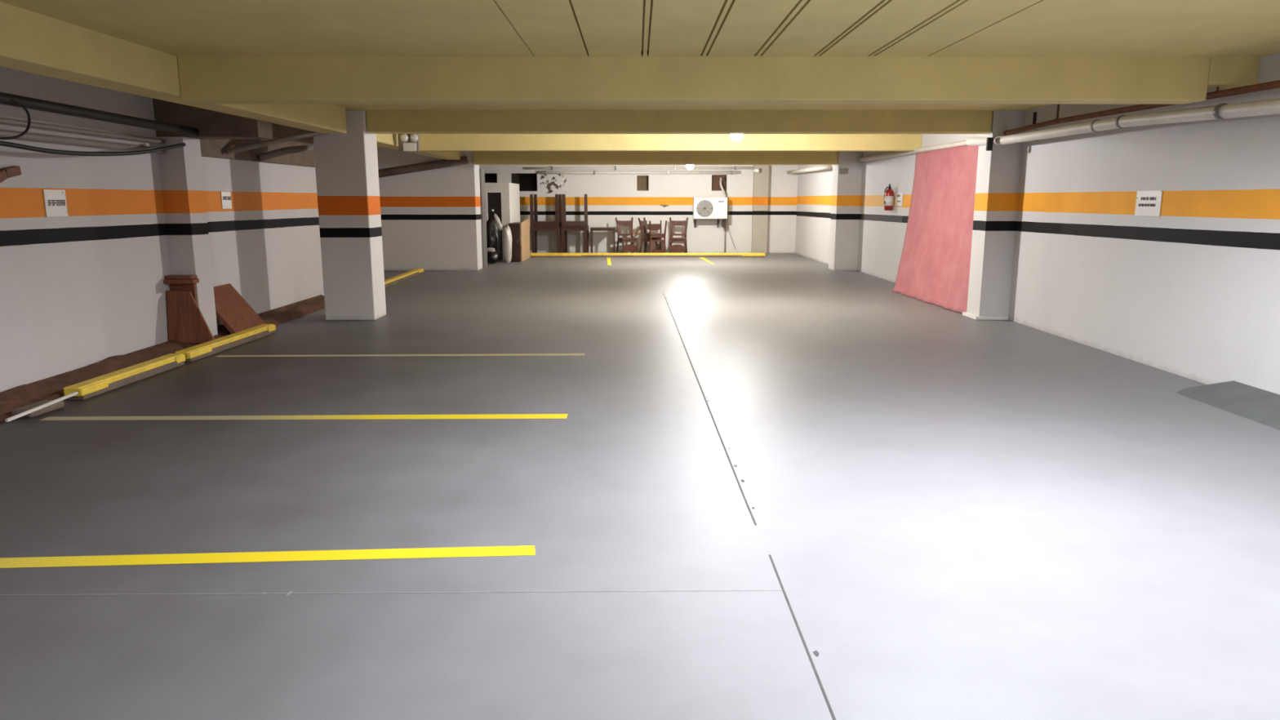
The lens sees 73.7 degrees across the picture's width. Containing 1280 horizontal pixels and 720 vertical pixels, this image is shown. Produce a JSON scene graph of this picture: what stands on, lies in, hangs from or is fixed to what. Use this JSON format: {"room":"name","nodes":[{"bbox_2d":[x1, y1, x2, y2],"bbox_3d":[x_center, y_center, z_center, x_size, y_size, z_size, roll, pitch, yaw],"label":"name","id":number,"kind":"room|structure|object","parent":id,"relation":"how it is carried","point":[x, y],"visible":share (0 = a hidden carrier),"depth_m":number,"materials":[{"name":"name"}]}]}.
{"room":"parking garage","nodes":[
{"label":"parking garage","id":0,"kind":"room"},
{"bbox_2d":[0,66,324,391],"bbox_3d":[-5.795,-1.883,11.223,1.700,2.630,31.200,0,11,0],"label":"wall","id":1,"kind":"structure","parent":0,"point":[84,287],"depth_m":7.89,"materials":[{"name":"paint"}]},
{"bbox_2d":[0,165,22,183],"bbox_3d":[-4.898,-1.369,6.506,0.050,0.234,0.479,0,11,0],"label":"wall bracket","id":2,"kind":"object","parent":1,"relation":"attached to","point":[14,171],"visible":1,"depth_m":6.60,"materials":[{"name":"brown wood"}]},
{"bbox_2d":[42,189,68,217],"bbox_3d":[-4.920,-1.321,7.191,0.014,0.225,0.272,0,11,0],"label":"paper sign","id":3,"kind":"object","parent":1,"relation":"attached to","point":[55,200],"visible":1,"depth_m":7.18,"materials":[{"name":"white paper"}]},
{"bbox_2d":[0,128,165,153],"bbox_3d":[-4.864,-1.615,5.878,0.060,0.090,5.790,0,11,0],"label":"conduit","id":4,"kind":"object","parent":1,"relation":"attached to","point":[3,133],"visible":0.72,"depth_m":7.31,"materials":[{"name":"grey plastic"}]},
{"bbox_2d":[0,117,165,143],"bbox_3d":[-4.854,-1.708,5.861,0.044,0.084,5.790,0,11,0],"label":"conduit","id":5,"kind":"object","parent":1,"relation":"attached to","point":[4,121],"visible":1,"depth_m":7.35,"materials":[{"name":"grey plastic"}]},
{"bbox_2d":[0,140,186,155],"bbox_3d":[-4.691,-1.593,5.965,0.085,0.221,5.557,0,11,2],"label":"cable","id":6,"kind":"object","parent":1,"relation":"attached to","point":[2,143],"visible":1,"depth_m":7.11,"materials":[{"name":"black rubber"}]},
{"bbox_2d":[156,137,217,336],"bbox_3d":[-4.803,-1.244,9.083,0.265,2.170,0.350,0,11,0],"label":"pilaster","id":7,"kind":"object","parent":1,"relation":"attached to","point":[181,174],"visible":0.64,"depth_m":8.92,"materials":[{"name":"paint"}]},
{"bbox_2d":[221,191,231,208],"bbox_3d":[-4.931,-1.905,10.184,0.014,0.200,0.235,0,11,0],"label":"paper sign","id":8,"kind":"object","parent":1,"relation":"attached to","point":[225,196],"visible":1,"depth_m":10.18,"materials":[{"name":"white paper"}]},
{"bbox_2d":[200,123,315,167],"bbox_3d":[-4.914,-2.862,10.965,0.060,0.610,3.950,0,11,0],"label":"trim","id":9,"kind":"structure","parent":1,"relation":"attached to","point":[209,148],"depth_m":11.31,"materials":[{"name":"brown wood"}]},
{"bbox_2d":[257,143,314,161],"bbox_3d":[-4.495,-2.709,11.095,0.890,0.268,0.143,-6,12,-27],"label":"pipe","id":10,"kind":"object","parent":1,"relation":"attached to","point":[306,148],"visible":0.79,"depth_m":11.04,"materials":[{"name":"grey plastic"}]},
{"bbox_2d":[377,147,482,270],"bbox_3d":[-5.025,-3.323,18.841,2.900,2.630,0.600,0,11,0],"label":"wall","id":11,"kind":"structure","parent":0,"point":[431,219],"depth_m":18.57,"materials":[{"name":"paint"}]},
{"bbox_2d":[377,155,467,177],"bbox_3d":[-5.033,-4.073,18.262,2.705,0.568,0.170,0,11,0],"label":"pipe","id":12,"kind":"object","parent":11,"relation":"attached to","point":[443,163],"visible":0.74,"depth_m":18.18,"materials":[{"name":"plastic"}]},
{"bbox_2d":[479,168,487,267],"bbox_3d":[-3.797,-3.211,19.407,0.520,2.200,0.440,0,11,0],"label":"door frame","id":13,"kind":"structure","parent":11,"relation":"attached to","point":[482,172],"depth_m":19.31,"materials":[{"name":"grey metal"}]},
{"bbox_2d":[484,182,519,260],"bbox_3d":[-3.679,-3.654,22.448,0.800,1.940,1.900,0,11,0],"label":"wall","id":14,"kind":"structure","parent":0,"point":[510,198],"depth_m":21.48,"materials":[{"name":"white paint"}]},
{"bbox_2d":[487,192,502,260],"bbox_3d":[-3.660,-3.373,21.580,0.350,1.690,0.110,0,11,0],"label":"door","id":15,"kind":"structure","parent":14,"relation":"in","point":[494,199],"depth_m":21.51,"materials":[{"name":"black metal"}]},
{"bbox_2d":[479,164,798,253],"bbox_3d":[-0.748,-4.413,24.606,11.500,2.630,0.200,0,11,0],"label":"wall","id":16,"kind":"structure","parent":0,"point":[610,197],"depth_m":24.49,"materials":[{"name":"white paint"}]},
{"bbox_2d":[484,173,537,191],"bbox_3d":[-3.794,-5.155,24.790,1.830,0.620,0.460,0,11,0],"label":"window","id":17,"kind":"structure","parent":16,"relation":"attached to","point":[527,182],"depth_m":24.94,"materials":[{"name":"black glass"}]},
{"bbox_2d":[537,170,740,174],"bbox_3d":[-0.022,-5.333,24.279,5.750,0.110,0.095,0,11,0],"label":"pipe","id":18,"kind":"object","parent":16,"relation":"attached to","point":[544,172],"visible":1,"depth_m":24.25,"materials":[{"name":"white plastic"}]},
{"bbox_2d":[524,166,753,169],"bbox_3d":[-0.027,-5.455,24.262,6.500,0.105,0.085,0,11,0],"label":"pipe","id":19,"kind":"object","parent":16,"relation":"attached to","point":[551,167],"visible":1,"depth_m":24.25,"materials":[{"name":"white plastic"}]},
{"bbox_2d":[636,175,648,191],"bbox_3d":[0.079,-5.104,24.641,0.455,0.545,0.120,0,11,0],"label":"window","id":20,"kind":"structure","parent":16,"relation":"attached to","point":[642,181],"depth_m":24.64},
{"bbox_2d":[693,197,727,227],"bbox_3d":[1.984,-4.190,24.264,0.950,0.860,0.576,0,11,0],"label":"air conditioner unit","id":21,"kind":"object","parent":16,"relation":"attached to","point":[703,207],"visible":1,"depth_m":23.98,"materials":[{"name":"white metal"}]},
{"bbox_2d":[719,177,725,196],"bbox_3d":[2.335,-4.938,24.332,0.117,0.573,0.582,-2,11,-8],"label":"pipe","id":22,"kind":"object","parent":21,"relation":"attached to","point":[720,183],"visible":1,"depth_m":24.29,"materials":[{"name":"white plastic"}]},
{"bbox_2d":[727,203,735,248],"bbox_3d":[2.587,-3.890,24.553,0.355,1.389,0.141,-6,12,-30],"label":"cable","id":23,"kind":"object","parent":21,"relation":"hanging from","point":[727,203],"visible":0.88,"depth_m":24.58,"materials":[{"name":"grey plastic"}]},
{"bbox_2d":[711,174,726,191],"bbox_3d":[2.267,-5.115,24.648,0.550,0.565,0.120,0,11,0],"label":"window","id":24,"kind":"structure","parent":16,"relation":"attached to","point":[715,178],"depth_m":24.64,"materials":[{"name":"brown wood"}]},
{"bbox_2d":[724,218,726,252],"bbox_3d":[2.463,-3.600,24.640,0.044,0.980,0.044,0,11,0],"label":"conduit","id":25,"kind":"object","parent":16,"relation":"attached to","point":[726,219],"visible":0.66,"depth_m":24.64,"materials":[{"name":"grey plastic"}]},
{"bbox_2d":[751,164,768,253],"bbox_3d":[3.443,-4.383,24.445,0.420,2.630,0.160,0,11,0],"label":"pilaster","id":26,"kind":"object","parent":16,"relation":"attached to","point":[761,179],"visible":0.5,"depth_m":24.39,"materials":[{"name":"beige paint"}]},
{"bbox_2d":[753,168,759,172],"bbox_3d":[3.274,-5.346,24.079,0.140,0.120,0.200,0,11,0],"label":"light","id":27,"kind":"object","parent":26,"relation":"attached to","point":[757,169],"visible":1,"depth_m":24.00,"materials":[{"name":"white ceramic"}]},
{"bbox_2d":[0,253,1279,719],"bbox_3d":[-0.645,-0.515,11.604,13.200,0.202,31.400,0,11,0],"label":"floor","id":28,"kind":"structure","parent":0,"point":[773,486],"depth_m":4.24,"materials":[{"name":"paint"}]},
{"bbox_2d":[10,400,64,417],"bbox_3d":[-4.432,0.359,6.284,0.160,0.060,0.340,1,11,4],"label":"fragment","id":29,"kind":"object","parent":28,"relation":"on","point":[60,404],"visible":0.72,"depth_m":6.23,"materials":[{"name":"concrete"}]},
{"bbox_2d":[4,391,78,422],"bbox_3d":[-4.324,0.333,6.188,0.022,0.043,0.750,0,11,0],"label":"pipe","id":30,"kind":"object","parent":28,"relation":"on","point":[73,393],"visible":1,"depth_m":6.14,"materials":[{"name":"plastic"}]},
{"bbox_2d":[63,353,185,399],"bbox_3d":[-4.408,0.128,7.387,0.150,0.105,1.500,0,11,1],"label":"kerb","id":31,"kind":"object","parent":28,"relation":"on","point":[88,388],"visible":0.97,"depth_m":7.21,"materials":[{"name":"yellow paint"}]},
{"bbox_2d":[0,294,324,422],"bbox_3d":[-4.719,-0.153,8.807,0.400,0.120,9.000,0,11,0],"label":"curb","id":32,"kind":"object","parent":28,"relation":"on","point":[51,388],"visible":0.6,"depth_m":7.64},
{"bbox_2d":[169,283,197,304],"bbox_3d":[-4.798,-0.512,9.008,0.255,0.600,0.040,0,11,0],"label":"board","id":33,"kind":"object","parent":32,"relation":"on","point":[179,287],"visible":0.22,"depth_m":8.94,"materials":[{"name":"brown wood"}]},
{"bbox_2d":[163,278,199,284],"bbox_3d":[-4.795,-0.824,8.908,0.320,0.045,0.140,-1,11,-3],"label":"plank","id":34,"kind":"object","parent":33,"relation":"on","point":[195,280],"visible":0.89,"depth_m":8.84,"materials":[{"name":"brown wood"}]},
{"bbox_2d":[164,275,197,279],"bbox_3d":[-4.795,-0.865,8.901,0.300,0.035,0.120,1,11,3],"label":"plank","id":35,"kind":"object","parent":34,"relation":"on","point":[166,277],"visible":1,"depth_m":8.85,"materials":[{"name":"brown wood"}]},
{"bbox_2d":[166,290,214,342],"bbox_3d":[-4.679,-0.452,8.900,0.480,0.545,0.084,0,11,0],"label":"board","id":36,"kind":"object","parent":32,"relation":"on","point":[186,322],"visible":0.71,"depth_m":8.89,"materials":[{"name":"brown wood"}]},
{"bbox_2d":[213,283,266,333],"bbox_3d":[-4.701,-0.595,9.822,0.425,0.500,0.760,0,11,0],"label":"board","id":37,"kind":"object","parent":32,"relation":"on","point":[232,309],"visible":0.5,"depth_m":9.82,"materials":[{"name":"brown wood"}]},
{"bbox_2d":[174,324,275,361],"bbox_3d":[-4.375,-0.201,9.121,0.150,0.105,1.871,0,11,1],"label":"kerb","id":38,"kind":"object","parent":28,"relation":"on","point":[197,352],"visible":0.86,"depth_m":8.93,"materials":[{"name":"yellow paint"}]},
{"bbox_2d":[313,110,386,319],"bbox_3d":[-3.746,-1.853,11.069,0.655,2.630,0.530,0,11,0],"label":"column","id":39,"kind":"structure","parent":28,"relation":"on","point":[346,165],"depth_m":10.86,"materials":[{"name":"paint"}]},
{"bbox_2d":[384,267,423,288],"bbox_3d":[-4.582,-1.476,15.882,0.140,0.100,4.602,0,11,-2],"label":"kerb","id":40,"kind":"object","parent":28,"relation":"on","point":[388,282],"visible":0.5,"depth_m":16.39,"materials":[{"name":"yellow paint"}]},
{"bbox_2d":[487,251,499,263],"bbox_3d":[-3.598,-2.489,20.673,0.372,0.301,0.312,0,11,0],"label":"garbage bag","id":41,"kind":"object","parent":28,"relation":"on","point":[492,257],"visible":0.81,"depth_m":20.57,"materials":[{"name":"black plastic"}]},
{"bbox_2d":[487,247,495,252],"bbox_3d":[-3.617,-2.661,20.595,0.266,0.109,0.121,0,11,0],"label":"rag","id":42,"kind":"object","parent":41,"relation":"on","point":[489,249],"visible":0.87,"depth_m":20.55,"materials":[{"name":"white fabric"}]},
{"bbox_2d":[486,214,501,257],"bbox_3d":[-3.688,-3.002,21.041,0.533,1.176,0.428,0,11,0],"label":"garbage bag","id":43,"kind":"object","parent":28,"relation":"on","point":[493,233],"visible":0.44,"depth_m":20.89,"materials":[{"name":"black plastic"}]},
{"bbox_2d":[493,213,502,231],"bbox_3d":[-3.443,-3.349,20.711,0.216,0.424,0.110,0,11,1],"label":"plastic bag","id":44,"kind":"object","parent":43,"relation":"on","point":[496,219],"visible":1,"depth_m":20.69,"materials":[{"name":"white plastic"}]},
{"bbox_2d":[502,225,511,262],"bbox_3d":[-3.228,-2.833,20.806,0.224,0.915,0.226,0,11,0],"label":"plastic sack","id":45,"kind":"object","parent":28,"relation":"on","point":[507,235],"visible":1,"depth_m":20.73,"materials":[{"name":"white plastic"}]},
{"bbox_2d":[508,222,520,262],"bbox_3d":[-3.115,-3.007,21.691,0.260,0.950,1.133,0,11,0],"label":"base cabinet","id":46,"kind":"object","parent":28,"relation":"on","point":[514,227],"visible":0.71,"depth_m":21.16,"materials":[{"name":"red wood"}]},
{"bbox_2d":[520,217,529,262],"bbox_3d":[-2.960,-3.123,22.042,0.030,1.040,1.700,0,11,0],"label":"plywood sheet","id":47,"kind":"object","parent":28,"relation":"on","point":[524,225],"visible":1,"depth_m":21.90,"materials":[{"name":"beige wood"}]},
{"bbox_2d":[530,226,561,253],"bbox_3d":[-2.614,-3.354,23.933,0.800,0.800,0.800,0,11,-2],"label":"table","id":48,"kind":"object","parent":28,"relation":"on","point":[534,228],"visible":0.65,"depth_m":23.53,"materials":[{"name":"red wood"}]},
{"bbox_2d":[529,194,561,226],"bbox_3d":[-2.614,-4.179,23.788,0.800,0.870,0.800,0,11,2],"label":"table","id":49,"kind":"object","parent":48,"relation":"on","point":[534,221],"visible":0.94,"depth_m":23.49,"materials":[{"name":"red wood"}]},
{"bbox_2d":[560,225,589,253],"bbox_3d":[-1.814,-3.355,23.936,0.720,0.800,0.800,0,11,1],"label":"table","id":50,"kind":"object","parent":28,"relation":"on","point":[564,229],"visible":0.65,"depth_m":23.55,"materials":[{"name":"red wood"}]},
{"bbox_2d":[561,194,587,226],"bbox_3d":[-1.814,-4.179,23.791,0.720,0.870,0.800,-1,11,-3],"label":"table","id":51,"kind":"object","parent":50,"relation":"on","point":[564,223],"visible":1,"depth_m":23.46,"materials":[{"name":"red wood"}]},
{"bbox_2d":[590,226,615,253],"bbox_3d":[-1.045,-3.352,24.042,0.700,0.755,0.600,0,11,-1],"label":"table","id":52,"kind":"object","parent":28,"relation":"on","point":[592,228],"visible":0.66,"depth_m":23.73,"materials":[{"name":"red wood"}]},
{"bbox_2d":[615,217,638,253],"bbox_3d":[-0.361,-3.483,24.014,0.542,1.031,0.557,-4,11,-20],"label":"wooden chair","id":53,"kind":"object","parent":28,"relation":"on","point":[632,247],"visible":0.93,"depth_m":24.04,"materials":[{"name":"brown wood"}]},
{"bbox_2d":[632,225,646,253],"bbox_3d":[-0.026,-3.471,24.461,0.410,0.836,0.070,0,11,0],"label":"wooden chair","id":54,"kind":"object","parent":28,"relation":"on","point":[635,233],"visible":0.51,"depth_m":24.40,"materials":[{"name":"brown wood"}]},
{"bbox_2d":[529,253,764,257],"bbox_3d":[0.205,-2.830,23.016,6.330,0.110,0.160,0,11,0],"label":"kerb","id":55,"kind":"object","parent":28,"relation":"on","point":[531,255],"visible":1,"depth_m":22.95,"materials":[{"name":"yellow paint"}]},
{"bbox_2d":[637,217,661,253],"bbox_3d":[0.281,-3.497,24.086,0.557,1.031,0.542,3,11,18],"label":"wooden chair","id":56,"kind":"object","parent":28,"relation":"on","point":[658,246],"visible":0.81,"depth_m":23.96,"materials":[{"name":"brown wood"}]},
{"bbox_2d":[645,220,666,253],"bbox_3d":[0.448,-3.381,23.864,0.542,1.031,0.557,-3,11,-14],"label":"wooden chair","id":57,"kind":"object","parent":28,"relation":"on","point":[651,227],"visible":0.96,"depth_m":23.73,"materials":[{"name":"brown wood"}]},
{"bbox_2d":[668,217,688,253],"bbox_3d":[1.071,-3.485,24.021,0.542,1.031,0.557,1,11,7],"label":"wooden chair","id":58,"kind":"object","parent":28,"relation":"on","point":[673,223],"visible":0.89,"depth_m":24.12,"materials":[{"name":"brown wood"}]},
{"bbox_2d":[1176,380,1279,430],"bbox_3d":[4.590,0.528,5.283,0.460,0.100,3.350,0,11,0],"label":"ramp","id":59,"kind":"object","parent":28,"relation":"on","point":[1260,406],"depth_m":6.46,"materials":[{"name":"grey paint"}]},
{"bbox_2d":[0,0,1279,147],"bbox_3d":[-0.791,-3.153,10.189,11.700,0.250,30.000,0,11,0],"label":"ceiling","id":60,"kind":"structure","parent":0,"point":[177,28],"depth_m":5.55,"materials":[{"name":"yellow paint"}]},
{"bbox_2d":[0,1,346,133],"bbox_3d":[-3.718,-1.538,3.063,0.310,0.315,15.020,0,11,0],"label":"ceiling beam","id":61,"kind":"structure","parent":60,"relation":"attached to","point":[33,42],"depth_m":5.76,"materials":[{"name":"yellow paint"}]},
{"bbox_2d":[152,97,272,139],"bbox_3d":[-4.416,-2.546,8.839,1.040,0.480,0.350,0,11,0],"label":"ceiling beam","id":62,"kind":"structure","parent":60,"relation":"attached to","point":[211,125],"depth_m":8.69,"materials":[{"name":"brown wood"}]},
{"bbox_2d":[0,92,199,136],"bbox_3d":[-4.524,-1.825,5.843,0.084,0.169,5.796,0,11,0],"label":"pipe","id":63,"kind":"object","parent":62,"relation":"attached to","point":[30,103],"visible":1,"depth_m":7.01,"materials":[{"name":"grey metal"}]},
{"bbox_2d":[0,97,31,139],"bbox_3d":[-4.506,-1.726,6.096,0.055,0.310,0.346,3,11,17],"label":"cable","id":64,"kind":"object","parent":63,"relation":"hanging from","point":[27,129],"visible":1,"depth_m":6.18,"materials":[{"name":"black rubber"}]},
{"bbox_2d":[224,131,327,154],"bbox_3d":[-4.313,-2.761,10.344,1.347,0.568,0.293,-6,12,-28],"label":"drain pipe","id":65,"kind":"object","parent":60,"relation":"attached to","point":[309,134],"visible":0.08,"depth_m":10.30,"materials":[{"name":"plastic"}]},
{"bbox_2d":[376,133,462,159],"bbox_3d":[-3.959,-3.755,14.718,0.300,0.290,7.350,0,11,0],"label":"ceiling beam","id":66,"kind":"structure","parent":60,"relation":"attached to","point":[387,140],"depth_m":15.15,"materials":[{"name":"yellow paint"}]},
{"bbox_2d":[473,151,838,164],"bbox_3d":[0.341,-4.414,18.442,7.830,0.378,0.280,0,11,0],"label":"ceiling beam","id":67,"kind":"structure","parent":60,"relation":"attached to","point":[479,157],"depth_m":18.32,"materials":[{"name":"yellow paint"}]},
{"bbox_2d":[419,133,921,151],"bbox_3d":[0.486,-3.729,14.604,8.590,0.298,0.280,0,11,0],"label":"ceiling beam","id":68,"kind":"structure","parent":60,"relation":"attached to","point":[428,142],"depth_m":14.47,"materials":[{"name":"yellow paint"}]},
{"bbox_2d":[397,133,420,151],"bbox_3d":[-3.567,-3.403,13.155,0.331,0.360,0.155,0,11,0],"label":"emergency light","id":69,"kind":"object","parent":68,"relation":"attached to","point":[406,142],"visible":0.93,"depth_m":13.15,"materials":[{"name":"grey plastic"}]},
{"bbox_2d":[365,110,992,133],"bbox_3d":[0.495,-3.014,10.790,7.822,0.285,0.280,0,11,0],"label":"ceiling beam","id":70,"kind":"structure","parent":60,"relation":"attached to","point":[378,122],"depth_m":10.65,"materials":[{"name":"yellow paint"}]},
{"bbox_2d":[686,164,693,169],"bbox_3d":[1.190,-4.730,20.279,0.170,0.400,0.170,0,11,0],"label":"globe lamp","id":71,"kind":"object","parent":60,"relation":"hanging from","point":[688,166],"visible":0.53,"depth_m":20.24,"materials":[{"name":"white glass"}]},
{"bbox_2d":[177,53,1260,104],"bbox_3d":[0.617,-2.223,6.767,8.390,0.345,0.280,0,11,0],"label":"ceiling beam","id":72,"kind":"structure","parent":60,"relation":"attached to","point":[945,80],"depth_m":6.63,"materials":[{"name":"yellow paint"}]},
{"bbox_2d":[730,133,742,141],"bbox_3d":[1.352,-3.205,11.918,0.170,0.290,0.170,0,11,0],"label":"globe lamp","id":73,"kind":"object","parent":60,"relation":"hanging from","point":[736,137],"visible":0.46,"depth_m":11.87,"materials":[{"name":"white glass"}]},
{"bbox_2d":[1004,80,1279,135],"bbox_3d":[4.592,-2.256,6.946,0.100,0.328,8.452,0,11,0],"label":"pipe","id":74,"kind":"object","parent":60,"relation":"hanging from","point":[1274,84],"visible":0.81,"depth_m":7.91,"materials":[{"name":"white metal"}]},
{"bbox_2d":[795,52,1279,394],"bbox_3d":[4.809,-1.723,10.379,0.500,2.630,29.400,0,11,0],"label":"wall","id":75,"kind":"structure","parent":0,"point":[1192,291],"depth_m":8.15,"materials":[{"name":"paint"}]},
{"bbox_2d":[828,151,862,270],"bbox_3d":[4.511,-3.307,18.755,0.510,2.630,0.550,0,11,0],"label":"pilaster","id":76,"kind":"object","parent":75,"relation":"attached to","point":[846,188],"visible":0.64,"depth_m":18.54,"materials":[{"name":"paint"}]},
{"bbox_2d":[786,164,831,173],"bbox_3d":[4.204,-4.792,21.526,0.120,0.140,5.351,0,11,0],"label":"pipe","id":77,"kind":"object","parent":76,"relation":"attached to","point":[826,166],"visible":0.98,"depth_m":20.83,"materials":[{"name":"white plastic"}]},
{"bbox_2d":[839,168,848,173],"bbox_3d":[4.377,-4.053,18.317,0.180,0.120,0.012,0,11,0],"label":"junction box","id":78,"kind":"object","parent":76,"relation":"attached to","point":[842,171],"visible":1,"depth_m":18.31,"materials":[{"name":"grey plastic"}]},
{"bbox_2d":[884,183,894,210],"bbox_3d":[4.686,-3.058,16.044,0.182,0.490,0.235,0,11,0],"label":"fire extinguisher","id":79,"kind":"object","parent":75,"relation":"attached to","point":[889,197],"visible":1,"depth_m":15.98,"materials":[{"name":"metal"}]},
{"bbox_2d":[895,192,902,205],"bbox_3d":[4.772,-2.960,15.712,0.008,0.240,0.400,0,11,0],"label":"paper sign","id":80,"kind":"object","parent":75,"relation":"attached to","point":[899,199],"visible":1,"depth_m":15.70,"materials":[{"name":"white paper"}]},
{"bbox_2d":[857,140,966,161],"bbox_3d":[4.716,-3.583,14.683,0.110,0.135,7.251,0,11,0],"label":"pipe","id":81,"kind":"object","parent":75,"relation":"attached to","point":[963,142],"visible":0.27,"depth_m":14.53,"materials":[{"name":"white plastic"}]},
{"bbox_2d":[892,144,978,312],"bbox_3d":[4.474,-2.051,12.966,0.393,2.297,3.291,0,11,0],"label":"sheet","id":82,"kind":"object","parent":81,"relation":"hanging from","point":[934,267],"visible":0.89,"depth_m":12.85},
{"bbox_2d":[966,110,1025,316],"bbox_3d":[4.604,-1.855,11.076,0.385,2.630,0.420,0,11,0],"label":"pilaster","id":83,"kind":"object","parent":75,"relation":"attached to","point":[998,170],"visible":0.79,"depth_m":10.93,"materials":[{"name":"paint"}]},
{"bbox_2d":[962,311,1008,319],"bbox_3d":[4.571,-0.584,11.311,0.430,0.045,0.470,0,11,0],"label":"pilaster foot","id":84,"kind":"structure","parent":83,"relation":"attached to","point":[964,313],"depth_m":11.08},
{"bbox_2d":[986,137,993,151],"bbox_3d":[4.372,-2.699,10.671,0.070,0.160,0.040,0,11,0],"label":"wall bracket","id":85,"kind":"object","parent":83,"relation":"attached to","point":[989,141],"visible":1,"depth_m":10.65,"materials":[{"name":"black metal"}]},
{"bbox_2d":[965,98,1279,146],"bbox_3d":[4.553,-2.018,7.025,0.306,0.223,8.521,0,11,-2],"label":"pipe","id":86,"kind":"object","parent":85,"relation":"attached to","point":[1267,107],"visible":0.97,"depth_m":7.55,"materials":[{"name":"white plastic"}]},
{"bbox_2d":[1032,111,1036,124],"bbox_3d":[4.788,-2.925,10.356,0.020,0.160,0.050,0,11,0],"label":"wall bracket","id":87,"kind":"object","parent":75,"relation":"attached to","point":[1034,113],"visible":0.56,"depth_m":10.34,"materials":[{"name":"black metal"}]},
{"bbox_2d":[1134,190,1162,217],"bbox_3d":[4.799,-1.480,8.064,0.014,0.242,0.400,0,11,0],"label":"paper sign","id":88,"kind":"object","parent":75,"relation":"attached to","point":[1148,203],"visible":1,"depth_m":8.05,"materials":[{"name":"white paper"}]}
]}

